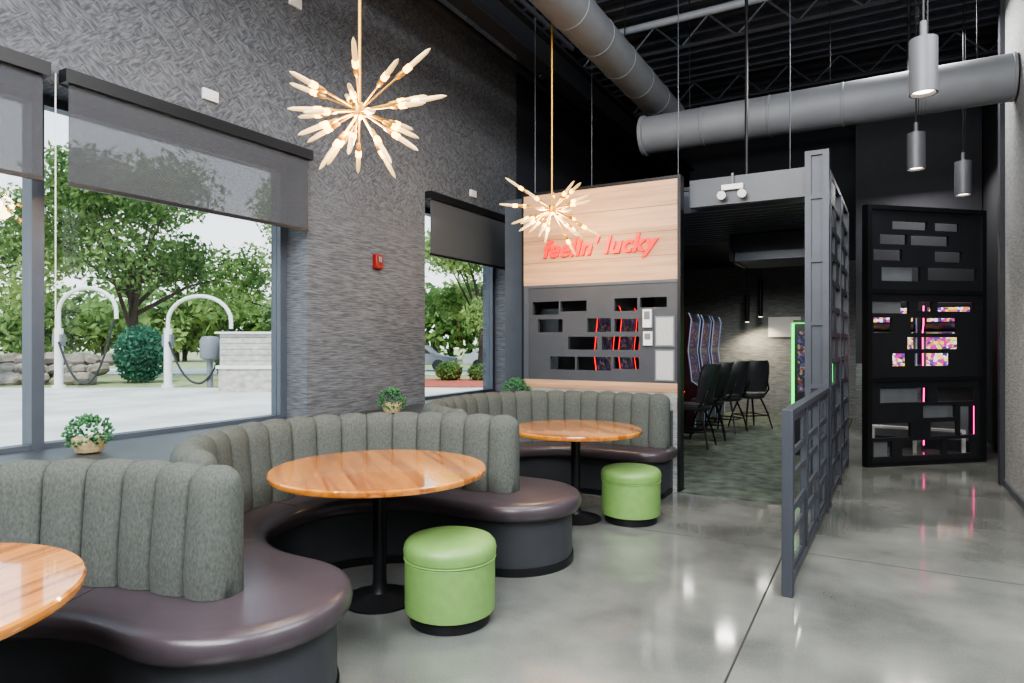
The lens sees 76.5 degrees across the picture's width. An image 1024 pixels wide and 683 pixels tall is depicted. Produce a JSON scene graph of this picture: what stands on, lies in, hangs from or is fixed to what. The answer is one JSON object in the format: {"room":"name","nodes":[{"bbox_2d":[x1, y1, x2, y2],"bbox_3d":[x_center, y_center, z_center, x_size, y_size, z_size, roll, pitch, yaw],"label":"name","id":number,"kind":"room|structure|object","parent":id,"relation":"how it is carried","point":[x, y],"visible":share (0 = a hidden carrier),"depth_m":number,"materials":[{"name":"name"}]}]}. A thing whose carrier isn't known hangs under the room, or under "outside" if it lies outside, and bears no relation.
{"room":"eatery","nodes":[
{"label":"eatery","id":0,"kind":"room"},
{"bbox_2d":[0,0,654,417],"bbox_3d":[-1.230,-1.340,7.015,0.450,5.600,17.000,0,0,29],"label":"wall","id":1,"kind":"structure","parent":0,"point":[356,330],"depth_m":6.11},
{"bbox_2d":[0,95,287,460],"bbox_3d":[-3.035,-0.420,3.733,0.360,2.240,4.510,0,0,29],"label":"window","id":2,"kind":"structure","parent":1,"relation":"in","point":[33,444],"depth_m":4.05,"materials":[{"name":"grey metal"}]},
{"bbox_2d":[0,45,50,180],"bbox_3d":[-3.339,-1.282,2.740,0.085,0.695,2.480,0,0,29],"label":"roller shade","id":3,"kind":"object","parent":2,"relation":"attached to","point":[22,75],"visible":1,"depth_m":3.69,"materials":[{"name":"grey fabric"}]},
{"bbox_2d":[55,73,55,368],"bbox_3d":[-2.704,-0.715,3.851,0.007,1.750,0.008,0,0,29],"label":"pull chain","id":4,"kind":"object","parent":3,"relation":"hanging from","point":[55,73],"visible":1,"depth_m":3.85,"materials":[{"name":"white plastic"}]},
{"bbox_2d":[59,68,312,231],"bbox_3d":[-2.212,-1.282,4.733,0.085,0.695,1.940,0,0,29],"label":"roller shade","id":5,"kind":"object","parent":2,"relation":"attached to","point":[123,142],"visible":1,"depth_m":4.51,"materials":[{"name":"grey fabric"}]},
{"bbox_2d":[202,87,218,103],"bbox_3d":[-2.218,-1.810,4.782,0.030,0.080,0.124,0,0,29],"label":"sensor box","id":6,"kind":"object","parent":1,"relation":"attached to","point":[207,94],"visible":1,"depth_m":4.77,"materials":[{"name":"white plastic"}]},
{"bbox_2d":[289,0,301,9],"bbox_3d":[-1.824,-2.860,5.478,0.030,0.080,0.124,0,0,29],"label":"sensor box","id":7,"kind":"object","parent":1,"relation":"attached to","point":[297,4],"visible":1,"depth_m":5.48,"materials":[{"name":"white plastic"}]},
{"bbox_2d":[373,254,382,268],"bbox_3d":[-1.306,-0.780,6.357,0.065,0.140,0.100,0,0,29],"label":"fire alarm strobe","id":8,"kind":"object","parent":1,"relation":"attached to","point":[377,259],"visible":1,"depth_m":6.33,"materials":[{"name":"red plastic"}]},
{"bbox_2d":[425,208,501,402],"bbox_3d":[-0.630,-0.420,7.974,0.350,2.240,1.900,0,0,29],"label":"window","id":9,"kind":"structure","parent":1,"relation":"in","point":[490,271],"depth_m":8.80,"materials":[{"name":"grey metal"}]},
{"bbox_2d":[425,191,504,269],"bbox_3d":[-0.459,-1.282,7.831,0.085,0.695,1.820,0,0,29],"label":"roller shade","id":10,"kind":"object","parent":9,"relation":"attached to","point":[462,231],"visible":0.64,"depth_m":7.66,"materials":[{"name":"grey fabric"}]},
{"bbox_2d":[469,189,476,197],"bbox_3d":[-0.470,-1.790,7.872,0.030,0.080,0.124,0,0,29],"label":"sensor box","id":11,"kind":"object","parent":1,"relation":"attached to","point":[472,193],"visible":1,"depth_m":7.85,"materials":[{"name":"white plastic"}]},
{"bbox_2d":[522,174,683,491],"bbox_3d":[0.901,-0.080,6.781,1.750,3.080,0.130,0,0,29],"label":"wall","id":12,"kind":"structure","parent":0,"point":[652,208],"depth_m":6.67,"materials":[{"name":"grey paint"}]},
{"bbox_2d":[535,7,535,192],"bbox_3d":[0.255,-2.842,7.152,0.010,2.435,0.010,0,0,29],"label":"suspension rod","id":13,"kind":"object","parent":12,"relation":"on","point":[535,7],"visible":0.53,"depth_m":7.15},
{"bbox_2d":[543,236,599,257],"bbox_3d":[0.626,-0.989,6.854,0.644,0.187,0.028,0,0,29],"label":"sign","id":14,"kind":"object","parent":12,"relation":"attached to","point":[563,249],"depth_m":6.86,"materials":[{"name":"red plastic"}]},
{"bbox_2d":[604,233,658,256],"bbox_3d":[1.199,-0.962,6.530,0.564,0.239,0.028,0,0,29],"label":"sign","id":15,"kind":"object","parent":12,"relation":"attached to","point":[637,244],"depth_m":6.51,"materials":[{"name":"plastic"}]},
{"bbox_2d":[643,309,651,326],"bbox_3d":[1.345,-0.230,6.458,0.090,0.180,0.034,0,0,29],"label":"wall thermostat","id":16,"kind":"object","parent":12,"relation":"attached to","point":[647,313],"visible":1,"depth_m":6.45,"materials":[{"name":"white plastic"}]},
{"bbox_2d":[643,331,652,345],"bbox_3d":[1.349,-0.030,6.456,0.090,0.140,0.034,0,0,29],"label":"wall thermostat","id":17,"kind":"object","parent":12,"relation":"attached to","point":[647,335],"visible":1,"depth_m":6.44,"materials":[{"name":"white plastic"}]},
{"bbox_2d":[655,350,674,381],"bbox_3d":[1.499,0.235,6.381,0.195,0.310,0.015,0,0,29],"label":"notice","id":18,"kind":"object","parent":12,"relation":"attached to","point":[664,359],"visible":1,"depth_m":6.37,"materials":[{"name":"paper"}]},
{"bbox_2d":[655,316,674,346],"bbox_3d":[1.499,-0.100,6.381,0.195,0.300,0.015,0,0,29],"label":"notice","id":19,"kind":"object","parent":12,"relation":"attached to","point":[664,325],"visible":1,"depth_m":6.37,"materials":[{"name":"paper"}]},
{"bbox_2d":[678,0,678,173],"bbox_3d":[1.630,-2.842,6.374,0.010,2.435,0.010,0,0,29],"label":"suspension rod","id":20,"kind":"object","parent":12,"relation":"on","point":[678,0],"visible":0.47,"depth_m":6.37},
{"bbox_2d":[337,418,1023,682],"bbox_3d":[2.404,1.505,4.959,9.100,0.091,17.400,0,0,29],"label":"floor","id":21,"kind":"structure","parent":0,"point":[915,573],"depth_m":3.61,"materials":[{"name":"concrete"}]},
{"bbox_2d":[0,543,86,640],"bbox_3d":[-1.805,1.084,1.745,1.110,0.752,1.110,0,0,12],"label":"round pedestal table","id":22,"kind":"object","parent":21,"relation":"on","point":[36,580],"visible":1,"depth_m":1.92,"materials":[{"name":"brown wood"}]},
{"bbox_2d":[0,403,672,491],"bbox_3d":[-0.959,1.065,4.449,2.550,0.790,8.600,0,0,29],"label":"window ledge","id":23,"kind":"object","parent":21,"relation":"on","point":[161,449],"visible":0.09,"depth_m":4.00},
{"bbox_2d":[60,413,114,453],"bbox_3d":[-2.545,0.550,3.908,0.282,0.241,0.277,0,0,29],"label":"potted succulent","id":24,"kind":"object","parent":23,"relation":"on","point":[96,442],"visible":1,"depth_m":3.86,"materials":[{"name":"green plant"}]},
{"bbox_2d":[376,387,407,413],"bbox_3d":[-1.125,0.544,6.080,0.281,0.252,0.265,0,0,29],"label":"potted succulent","id":25,"kind":"object","parent":23,"relation":"on","point":[391,407],"visible":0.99,"depth_m":6.02,"materials":[{"name":"green plant"}]},
{"bbox_2d":[502,377,531,391],"bbox_3d":[0.046,0.525,6.980,0.332,0.290,0.346,0,0,29],"label":"potted succulent","id":26,"kind":"object","parent":23,"relation":"on","point":[513,382],"visible":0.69,"depth_m":6.94,"materials":[{"name":"green plant"}]},
{"bbox_2d":[505,199,538,391],"bbox_3d":[0.115,-0.485,7.575,0.340,2.310,0.200,0,0,29],"label":"column corner","id":27,"kind":"structure","parent":23,"relation":"on","point":[513,236],"depth_m":7.52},
{"bbox_2d":[0,390,677,682],"bbox_3d":[-0.939,0.978,3.638,1.851,0.965,7.026,0,0,29],"label":"bench","id":28,"kind":"object","parent":21,"relation":"on","point":[200,569],"visible":0.88,"depth_m":2.68,"materials":[{"name":"grey fabric"}]},
{"bbox_2d":[266,450,485,614],"bbox_3d":[-0.748,1.084,3.675,1.200,0.752,1.200,0,0,-22],"label":"round pedestal table","id":29,"kind":"object","parent":21,"relation":"on","point":[378,475],"visible":0.94,"depth_m":3.57,"materials":[{"name":"brown wood"}]},
{"bbox_2d":[403,526,496,635],"bbox_3d":[-0.326,1.239,3.425,0.490,0.442,0.490,0,0,29],"label":"ottoman","id":30,"kind":"object","parent":21,"relation":"on","point":[450,570],"visible":1,"depth_m":3.23,"materials":[{"name":"green leather"}]},
{"bbox_2d":[519,420,642,525],"bbox_3d":[0.525,1.084,5.356,1.080,0.752,1.080,0,0,-22],"label":"round pedestal table","id":31,"kind":"object","parent":21,"relation":"on","point":[575,432],"visible":0.76,"depth_m":5.25,"materials":[{"name":"brown wood"}]},
{"bbox_2d":[601,463,661,526],"bbox_3d":[0.971,1.239,5.310,0.490,0.442,0.490,0,0,29],"label":"ottoman","id":32,"kind":"object","parent":21,"relation":"on","point":[631,492],"visible":1,"depth_m":5.12,"materials":[{"name":"green leather"}]},
{"bbox_2d":[682,411,851,506],"bbox_3d":[2.903,1.454,9.933,3.830,0.012,7.650,0,0,29],"label":"floor","id":33,"kind":"structure","parent":21,"relation":"on","point":[747,466],"depth_m":7.84,"materials":[{"name":"green carpet"}]},
{"bbox_2d":[540,309,562,368],"bbox_3d":[0.801,0.497,9.198,0.737,1.903,0.616,0,0,29],"label":"machine","id":34,"kind":"object","parent":33,"relation":"on","point":[547,325],"visible":0.02,"depth_m":9.00,"materials":[{"name":"black laminate"}]},
{"bbox_2d":[558,303,616,370],"bbox_3d":[1.024,0.497,7.865,0.737,1.903,0.616,0,0,29],"label":"machine","id":35,"kind":"object","parent":33,"relation":"on","point":[601,324],"visible":0.03,"depth_m":7.68,"materials":[{"name":"lit display screen"},{"name":"red glowing light strip"},{"name":"black plastic"}]},
{"bbox_2d":[612,306,637,368],"bbox_3d":[1.418,0.497,8.562,0.737,1.903,0.616,0,0,29],"label":"machine","id":36,"kind":"object","parent":33,"relation":"on","point":[622,325],"visible":0.1,"depth_m":8.43,"materials":[{"name":"black laminate"}]},
{"bbox_2d":[633,309,638,368],"bbox_3d":[1.812,0.497,9.258,0.737,1.903,0.616,0,0,29],"label":"machine","id":37,"kind":"object","parent":33,"relation":"on","point":[637,338],"visible":0.02,"depth_m":8.97,"materials":[{"name":"black laminate"}]},
{"bbox_2d":[684,313,704,433],"bbox_3d":[2.835,0.497,10.518,0.737,1.903,0.616,0,0,29],"label":"machine","id":38,"kind":"object","parent":33,"relation":"on","point":[691,321],"visible":0.38,"depth_m":10.24,"materials":[{"name":"black laminate"}]},
{"bbox_2d":[684,364,721,449],"bbox_3d":[2.574,0.880,8.999,0.642,1.143,0.524,0,0,29],"label":"chair","id":39,"kind":"object","parent":33,"relation":"on","point":[707,382],"visible":0.83,"depth_m":8.79,"materials":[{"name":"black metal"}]},
{"bbox_2d":[696,315,715,426],"bbox_3d":[3.229,0.497,11.214,0.737,1.903,0.616,0,0,29],"label":"machine","id":40,"kind":"object","parent":33,"relation":"on","point":[705,328],"visible":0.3,"depth_m":11.08,"materials":[{"name":"black laminate"}]},
{"bbox_2d":[689,362,733,440],"bbox_3d":[2.998,0.880,9.750,0.642,1.143,0.524,0,0,18],"label":"chair","id":41,"kind":"object","parent":33,"relation":"on","point":[726,367],"visible":0.74,"depth_m":9.54,"materials":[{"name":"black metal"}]},
{"bbox_2d":[707,316,724,420],"bbox_3d":[3.623,0.497,11.910,0.737,1.903,0.616,0,0,29],"label":"machine","id":42,"kind":"object","parent":33,"relation":"on","point":[715,327],"visible":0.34,"depth_m":11.79,"materials":[{"name":"black plastic"}]},
{"bbox_2d":[705,361,749,434],"bbox_3d":[3.492,0.880,10.420,0.642,1.143,0.524,0,0,41],"label":"chair","id":43,"kind":"object","parent":33,"relation":"on","point":[738,375],"visible":0.77,"depth_m":10.21,"materials":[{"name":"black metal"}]},
{"bbox_2d":[728,360,772,429],"bbox_3d":[4.024,0.880,10.887,0.524,1.143,0.642,0,0,-15],"label":"chair","id":44,"kind":"object","parent":33,"relation":"on","point":[757,378],"visible":0.86,"depth_m":10.69,"materials":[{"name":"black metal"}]},
{"bbox_2d":[791,320,832,454],"bbox_3d":[3.911,0.588,8.406,0.497,1.720,0.537,0,0,29],"label":"kiosk","id":45,"kind":"object","parent":33,"relation":"on","point":[798,326],"visible":0.36,"depth_m":8.28,"materials":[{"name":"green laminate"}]},
{"bbox_2d":[782,387,829,597],"bbox_3d":[2.132,0.925,4.642,0.120,1.070,2.181,0,0,30],"label":"railing","id":46,"kind":"object","parent":21,"relation":"on","point":[791,563],"depth_m":4.24,"materials":[{"name":"grey metal"}]},
{"bbox_2d":[805,148,848,508],"bbox_3d":[3.237,-0.100,6.613,0.200,3.120,2.306,0,0,31],"label":"partition","id":47,"kind":"object","parent":21,"relation":"on","point":[826,211],"visible":0.91,"depth_m":5.67,"materials":[{"name":"grey metal"}]},
{"bbox_2d":[873,306,916,448],"bbox_3d":[5.418,0.485,9.236,0.578,1.950,0.786,0,0,32],"label":"machine","id":48,"kind":"object","parent":21,"relation":"on","point":[881,325],"visible":0.13,"depth_m":9.03,"materials":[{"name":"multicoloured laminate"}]},
{"bbox_2d":[872,424,965,452],"bbox_3d":[5.324,1.295,8.546,1.050,0.330,0.120,0,0,29],"label":"shelf","id":49,"kind":"object","parent":21,"relation":"on","point":[962,431],"visible":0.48,"depth_m":8.50,"materials":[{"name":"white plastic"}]},
{"bbox_2d":[862,204,986,467],"bbox_3d":[4.929,-0.065,7.747,1.692,3.050,0.090,0,0,-13],"label":"divider panel","id":50,"kind":"object","parent":21,"relation":"on","point":[889,392],"visible":1,"depth_m":7.70,"materials":[{"name":"black laminate"}]},
{"bbox_2d":[921,305,973,451],"bbox_3d":[5.993,0.485,8.968,0.578,1.950,0.786,0,0,29],"label":"machine","id":51,"kind":"object","parent":21,"relation":"on","point":[928,325],"visible":0.39,"depth_m":8.76,"materials":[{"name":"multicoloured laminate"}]},
{"bbox_2d":[684,167,804,269],"bbox_3d":[2.928,-1.305,10.109,3.700,0.610,7.380,0,0,29],"label":"ceiling soffit","id":52,"kind":"structure","parent":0,"point":[765,227],"depth_m":7.34,"materials":[{"name":"paint"}]},
{"bbox_2d":[591,61,591,184],"bbox_3d":[0.923,-2.837,7.521,0.010,2.445,0.010,0,0,29],"label":"suspension rod","id":53,"kind":"object","parent":52,"relation":"on","point":[591,61],"visible":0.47,"depth_m":7.52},
{"bbox_2d":[717,173,745,199],"bbox_3d":[2.119,-1.499,6.253,0.274,0.261,0.119,0,0,29],"label":"emergency light","id":54,"kind":"object","parent":52,"relation":"attached to","point":[741,193],"visible":1,"depth_m":6.26,"materials":[{"name":"white plastic"}]},
{"bbox_2d":[745,268,749,321],"bbox_3d":[4.695,-0.958,12.969,0.090,1.144,0.090,0,0,29],"label":"pendant light","id":55,"kind":"object","parent":52,"relation":"hanging from","point":[747,296],"visible":0.94,"depth_m":12.94,"materials":[{"name":"black metal"}]},
{"bbox_2d":[758,268,762,316],"bbox_3d":[4.913,-1.008,12.846,0.090,1.044,0.090,0,0,29],"label":"pendant light","id":56,"kind":"object","parent":52,"relation":"hanging from","point":[760,281],"visible":0.94,"depth_m":12.81,"materials":[{"name":"black metal"}]},
{"bbox_2d":[512,0,997,116],"bbox_3d":[2.518,-4.240,5.009,8.950,0.200,17.600,0,0,29],"label":"ceiling","id":57,"kind":"structure","parent":0,"point":[887,24],"depth_m":8.91,"materials":[{"name":"black metal"}]},
{"bbox_2d":[287,0,445,177],"bbox_3d":[-0.800,-2.537,3.606,0.840,3.206,0.895,0,0,-21],"label":"chandelier","id":58,"kind":"object","parent":57,"relation":"hanging from","point":[359,110],"visible":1,"depth_m":3.56,"materials":[{"name":"gold metal"}]},
{"bbox_2d":[518,0,573,50],"bbox_3d":[-1.713,-3.390,3.267,0.050,0.050,9.800,0,0,29],"label":"conduit pipe","id":59,"kind":"object","parent":57,"relation":"attached to","point":[524,3],"visible":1,"depth_m":6.89,"materials":[{"name":"black metal"}]},
{"bbox_2d":[500,23,600,255],"bbox_3d":[0.373,-2.486,6.234,0.941,3.308,0.826,0,0,11],"label":"chandelier","id":60,"kind":"object","parent":57,"relation":"hanging from","point":[552,209],"visible":1,"depth_m":6.19,"materials":[{"name":"gold metal"}]},
{"bbox_2d":[446,0,693,186],"bbox_3d":[-0.381,-3.490,6.535,0.200,0.380,16.980,0,0,29],"label":"steel beam","id":61,"kind":"structure","parent":57,"relation":"attached to","point":[505,21],"depth_m":8.18,"materials":[{"name":"black metal"}]},
{"bbox_2d":[529,0,684,115],"bbox_3d":[-0.576,-3.502,4.060,0.410,1.235,12.300,0,0,29],"label":"ventilation duct","id":62,"kind":"object","parent":57,"relation":"hanging from","point":[584,23],"visible":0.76,"depth_m":6.63,"materials":[{"name":"metal"}]},
{"bbox_2d":[594,0,770,35],"bbox_3d":[2.626,-3.809,6.672,4.100,0.622,0.084,0,0,29],"label":"pipe","id":63,"kind":"object","parent":57,"relation":"hanging from","point":[735,4],"visible":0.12,"depth_m":7.04,"materials":[{"name":"grey metal"}]},
{"bbox_2d":[538,0,917,81],"bbox_3d":[3.957,-3.925,7.298,8.280,0.410,0.100,0,0,30],"label":"joist","id":64,"kind":"object","parent":57,"relation":"attached to","point":[869,6],"depth_m":7.87,"materials":[{"name":"black metal"}]},
{"bbox_2d":[745,0,747,173],"bbox_3d":[2.323,-2.837,6.441,0.030,2.445,0.030,0,0,7],"label":"suspension rod","id":65,"kind":"object","parent":57,"relation":"hanging from","point":[746,1],"visible":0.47,"depth_m":6.43,"materials":[{"name":"black metal"}]},
{"bbox_2d":[789,0,790,168],"bbox_3d":[2.671,-2.837,6.244,0.010,2.445,0.010,0,0,29],"label":"suspension rod","id":66,"kind":"object","parent":57,"relation":"hanging from","point":[789,0],"visible":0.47,"depth_m":6.24,"materials":[{"name":"black metal"}]},
{"bbox_2d":[594,20,997,124],"bbox_3d":[4.991,-3.925,9.126,8.280,0.410,0.100,0,0,30],"label":"joist","id":67,"kind":"object","parent":57,"relation":"attached to","point":[986,53],"depth_m":9.37,"materials":[{"name":"black metal"}]},
{"bbox_2d":[636,0,1018,156],"bbox_3d":[3.095,-3.163,6.866,3.545,1.915,0.470,0,0,29],"label":"ventilation duct","id":68,"kind":"object","parent":57,"relation":"hanging from","point":[990,80],"visible":0.94,"depth_m":6.59,"materials":[{"name":"metal"}]},
{"bbox_2d":[907,2,910,70],"bbox_3d":[6.042,-3.440,6.922,4.100,1.280,0.080,0,0,29],"label":"conduit pipe","id":69,"kind":"object","parent":57,"relation":"hanging from","point":[908,3],"visible":0.16,"depth_m":7.67,"materials":[{"name":"black metal"}]},
{"bbox_2d":[906,0,925,171],"bbox_3d":[3.709,-2.850,5.967,0.150,2.540,0.150,0,0,29],"label":"pendant light","id":70,"kind":"object","parent":57,"relation":"hanging from","point":[916,140],"visible":1,"depth_m":5.92,"materials":[{"name":"grey metal"}]},
{"bbox_2d":[909,0,937,98],"bbox_3d":[2.276,-2.745,3.596,0.140,2.750,0.140,0,0,29],"label":"pendant light","id":71,"kind":"object","parent":57,"relation":"hanging from","point":[923,49],"visible":1,"depth_m":3.54,"materials":[{"name":"grey metal"}]},
{"bbox_2d":[954,0,971,196],"bbox_3d":[4.845,-2.845,6.979,0.160,2.550,0.160,0,0,29],"label":"pendant light","id":72,"kind":"object","parent":57,"relation":"hanging from","point":[962,168],"visible":1,"depth_m":6.95,"materials":[{"name":"grey metal"}]},
{"bbox_2d":[654,106,982,418],"bbox_3d":[6.687,-1.340,12.377,8.950,5.600,0.270,0,0,29],"label":"wall","id":73,"kind":"structure","parent":0,"point":[720,293],"depth_m":13.11,"materials":[{"name":"black paint"}]},
{"bbox_2d":[421,0,664,176],"bbox_3d":[-0.754,-3.440,6.689,0.100,0.100,16.700,0,0,29],"label":"pipe","id":74,"kind":"object","parent":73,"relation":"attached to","point":[436,5],"visible":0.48,"depth_m":8.23,"materials":[{"name":"black metal"}]},
{"bbox_2d":[768,317,800,336],"bbox_3d":[5.416,-0.290,12.924,0.600,0.400,0.030,0,0,29],"label":"notice","id":75,"kind":"object","parent":73,"relation":"attached to","point":[777,326],"visible":0.79,"depth_m":12.95,"materials":[{"name":"white plastic"}]},
{"bbox_2d":[856,106,981,430],"bbox_3d":[6.362,-1.340,10.229,1.680,5.600,0.130,0,0,29],"label":"wall","id":76,"kind":"structure","parent":0,"point":[882,177],"depth_m":10.20,"materials":[{"name":"black paint"}]},
{"bbox_2d":[983,27,997,451],"bbox_3d":[7.814,-1.340,8.390,2.640,5.600,1.700,0,0,29],"label":"wall","id":77,"kind":"structure","parent":0,"point":[990,112],"depth_m":9.02,"materials":[{"name":"grey paint"}]},
{"bbox_2d":[998,0,1023,499],"bbox_3d":[4.460,-1.340,5.232,0.490,5.600,3.100,0,0,29],"label":"wall pier","id":78,"kind":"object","parent":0,"point":[1010,12],"visible":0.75,"depth_m":6.28,"materials":[{"name":"white paint"}]},
{"bbox_2d":[1003,479,1023,509],"bbox_3d":[4.237,1.425,5.272,0.018,0.070,2.950,0,0,29],"label":"baseboard","id":79,"kind":"structure","parent":78,"relation":"attached to","point":[1006,485],"depth_m":6.04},
{"label":"outside","id":80,"kind":"structure","parent":0,"visible":0},
{"bbox_2d":[0,349,474,387],"bbox_3d":[-39.520,1.625,56.828,115.240,0.070,180.000,0,0,30],"label":"ground","id":81,"kind":"structure","parent":80,"point":[194,361],"depth_m":27.93,"materials":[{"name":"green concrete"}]},
{"bbox_2d":[0,187,102,319],"bbox_3d":[-23.010,-3.008,27.426,9.911,9.220,9.342,0,0,-32],"label":"deciduous tree","id":82,"kind":"object","parent":81,"relation":"on","point":[14,292],"visible":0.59,"depth_m":26.50,"materials":[{"name":"green plant"}]},
{"bbox_2d":[0,352,116,385],"bbox_3d":[-21.220,1.044,24.383,12.449,1.326,2.026,0,0,1],"label":"boulders","id":83,"kind":"object","parent":81,"relation":"on","point":[78,362],"visible":0.62,"depth_m":24.10,"materials":[{"name":"beige stone"}]},
{"bbox_2d":[44,344,72,377],"bbox_3d":[-19.562,0.877,27.377,2.127,1.536,2.057,0,0,29],"label":"shrub","id":84,"kind":"object","parent":81,"relation":"on","point":[46,348],"visible":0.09,"depth_m":27.27,"materials":[{"name":"green plant"}]},
{"bbox_2d":[0,140,270,378],"bbox_3d":[-16.715,-3.499,28.212,12.110,10.207,9.262,0,0,26],"label":"deciduous tree","id":85,"kind":"object","parent":81,"relation":"on","point":[167,267],"visible":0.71,"depth_m":27.06,"materials":[{"name":"green plant"}]},
{"bbox_2d":[111,324,163,382],"bbox_3d":[-14.245,0.471,24.941,1.998,2.334,1.990,0,0,-9],"label":"shrub","id":86,"kind":"object","parent":81,"relation":"on","point":[144,365],"visible":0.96,"depth_m":24.54,"materials":[{"name":"green plant"}]},
{"bbox_2d":[190,222,270,326],"bbox_3d":[-10.511,-4.079,35.526,8.546,11.356,12.053,0,0,16],"label":"deciduous tree","id":87,"kind":"object","parent":81,"relation":"on","point":[236,304],"visible":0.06,"depth_m":32.12,"materials":[{"name":"green plant"}]},
{"bbox_2d":[0,275,482,361],"bbox_3d":[-15.614,-1.690,51.857,81.356,8.208,11.732,0,0,-6],"label":"bushes","id":88,"kind":"object","parent":81,"relation":"on","point":[188,324],"visible":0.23,"depth_m":50.05,"materials":[{"name":"green plant"}]},
{"bbox_2d":[425,379,482,387],"bbox_3d":[1.010,1.565,24.548,17.433,0.050,4.806,0,0,0],"label":"mulch bed","id":89,"kind":"object","parent":81,"relation":"on","point":[429,383],"visible":0.02,"depth_m":23.83,"materials":[{"name":"red soil"}]},
{"bbox_2d":[434,361,462,380],"bbox_3d":[-2.507,1.192,26.006,1.187,0.889,1.202,0,0,29],"label":"shrub","id":90,"kind":"object","parent":89,"relation":"on","point":[448,370],"visible":0.98,"depth_m":25.69,"materials":[{"name":"green plant"}]},
{"bbox_2d":[467,363,482,379],"bbox_3d":[-1.247,1.231,25.979,1.101,0.779,1.108,0,0,29],"label":"shrub","id":91,"kind":"object","parent":89,"relation":"on","point":[475,371],"visible":0.72,"depth_m":25.65,"materials":[{"name":"green plant"}]},
{"bbox_2d":[425,228,482,363],"bbox_3d":[-1.161,-2.257,31.413,6.983,7.721,7.378,0,0,-12],"label":"deciduous tree","id":92,"kind":"object","parent":81,"relation":"on","point":[470,309],"visible":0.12,"depth_m":31.25,"materials":[{"name":"green plant"}]},
{"bbox_2d":[453,277,482,328],"bbox_3d":[0.933,-2.398,44.357,8.900,8.001,8.572,0,0,29],"label":"deciduous tree","id":93,"kind":"object","parent":81,"relation":"on","point":[471,283],"visible":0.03,"depth_m":43.20,"materials":[{"name":"green plant"}]},
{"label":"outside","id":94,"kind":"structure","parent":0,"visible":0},
{"bbox_2d":[0,388,482,446],"bbox_3d":[-23.745,1.575,9.166,40.840,0.030,52.570,0,0,29],"label":"pavement","id":95,"kind":"structure","parent":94,"point":[128,409],"depth_m":15.60,"materials":[{"name":"grey concrete"}]},
{"bbox_2d":[52,286,118,387],"bbox_3d":[-14.288,-0.147,21.777,2.215,3.415,0.400,0,0,1],"label":"arch","id":96,"kind":"object","parent":95,"relation":"on","point":[60,337],"visible":0.99,"depth_m":21.70,"materials":[{"name":"white metal"}]},
{"bbox_2d":[161,294,232,387],"bbox_3d":[-10.649,-0.022,22.016,2.415,3.165,0.640,0,0,1],"label":"arch","id":97,"kind":"object","parent":95,"relation":"on","point":[209,346],"visible":0.87,"depth_m":21.92,"materials":[{"name":"white metal"}]},
{"bbox_2d":[215,332,270,391],"bbox_3d":[-6.519,0.630,21.049,5.180,1.860,2.280,0,0,0],"label":"building","id":98,"kind":"structure","parent":95,"relation":"on","point":[245,357],"depth_m":20.02,"materials":[{"name":"stone"}]},
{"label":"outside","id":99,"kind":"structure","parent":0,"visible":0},
{"bbox_2d":[104,369,467,374],"bbox_3d":[-17.841,1.575,34.222,66.770,0.030,6.104,0,0,0],"label":"road","id":100,"kind":"structure","parent":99,"point":[112,371],"depth_m":32.70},
{"bbox_2d":[425,345,456,369],"bbox_3d":[-5.123,0.870,34.609,4.288,1.380,1.720,0,0,1],"label":"parked car","id":101,"kind":"object","parent":100,"relation":"on","point":[432,357],"visible":0.23,"depth_m":33.74,"materials":[{"name":"metal"}]},
{"bbox_2d":[462,348,478,364],"bbox_3d":[-0.460,0.870,34.728,4.288,1.380,1.720,0,0,1],"label":"parked car","id":102,"kind":"object","parent":100,"relation":"on","point":[471,358],"visible":0.15,"depth_m":33.90,"materials":[{"name":"white metal"}]}
]}

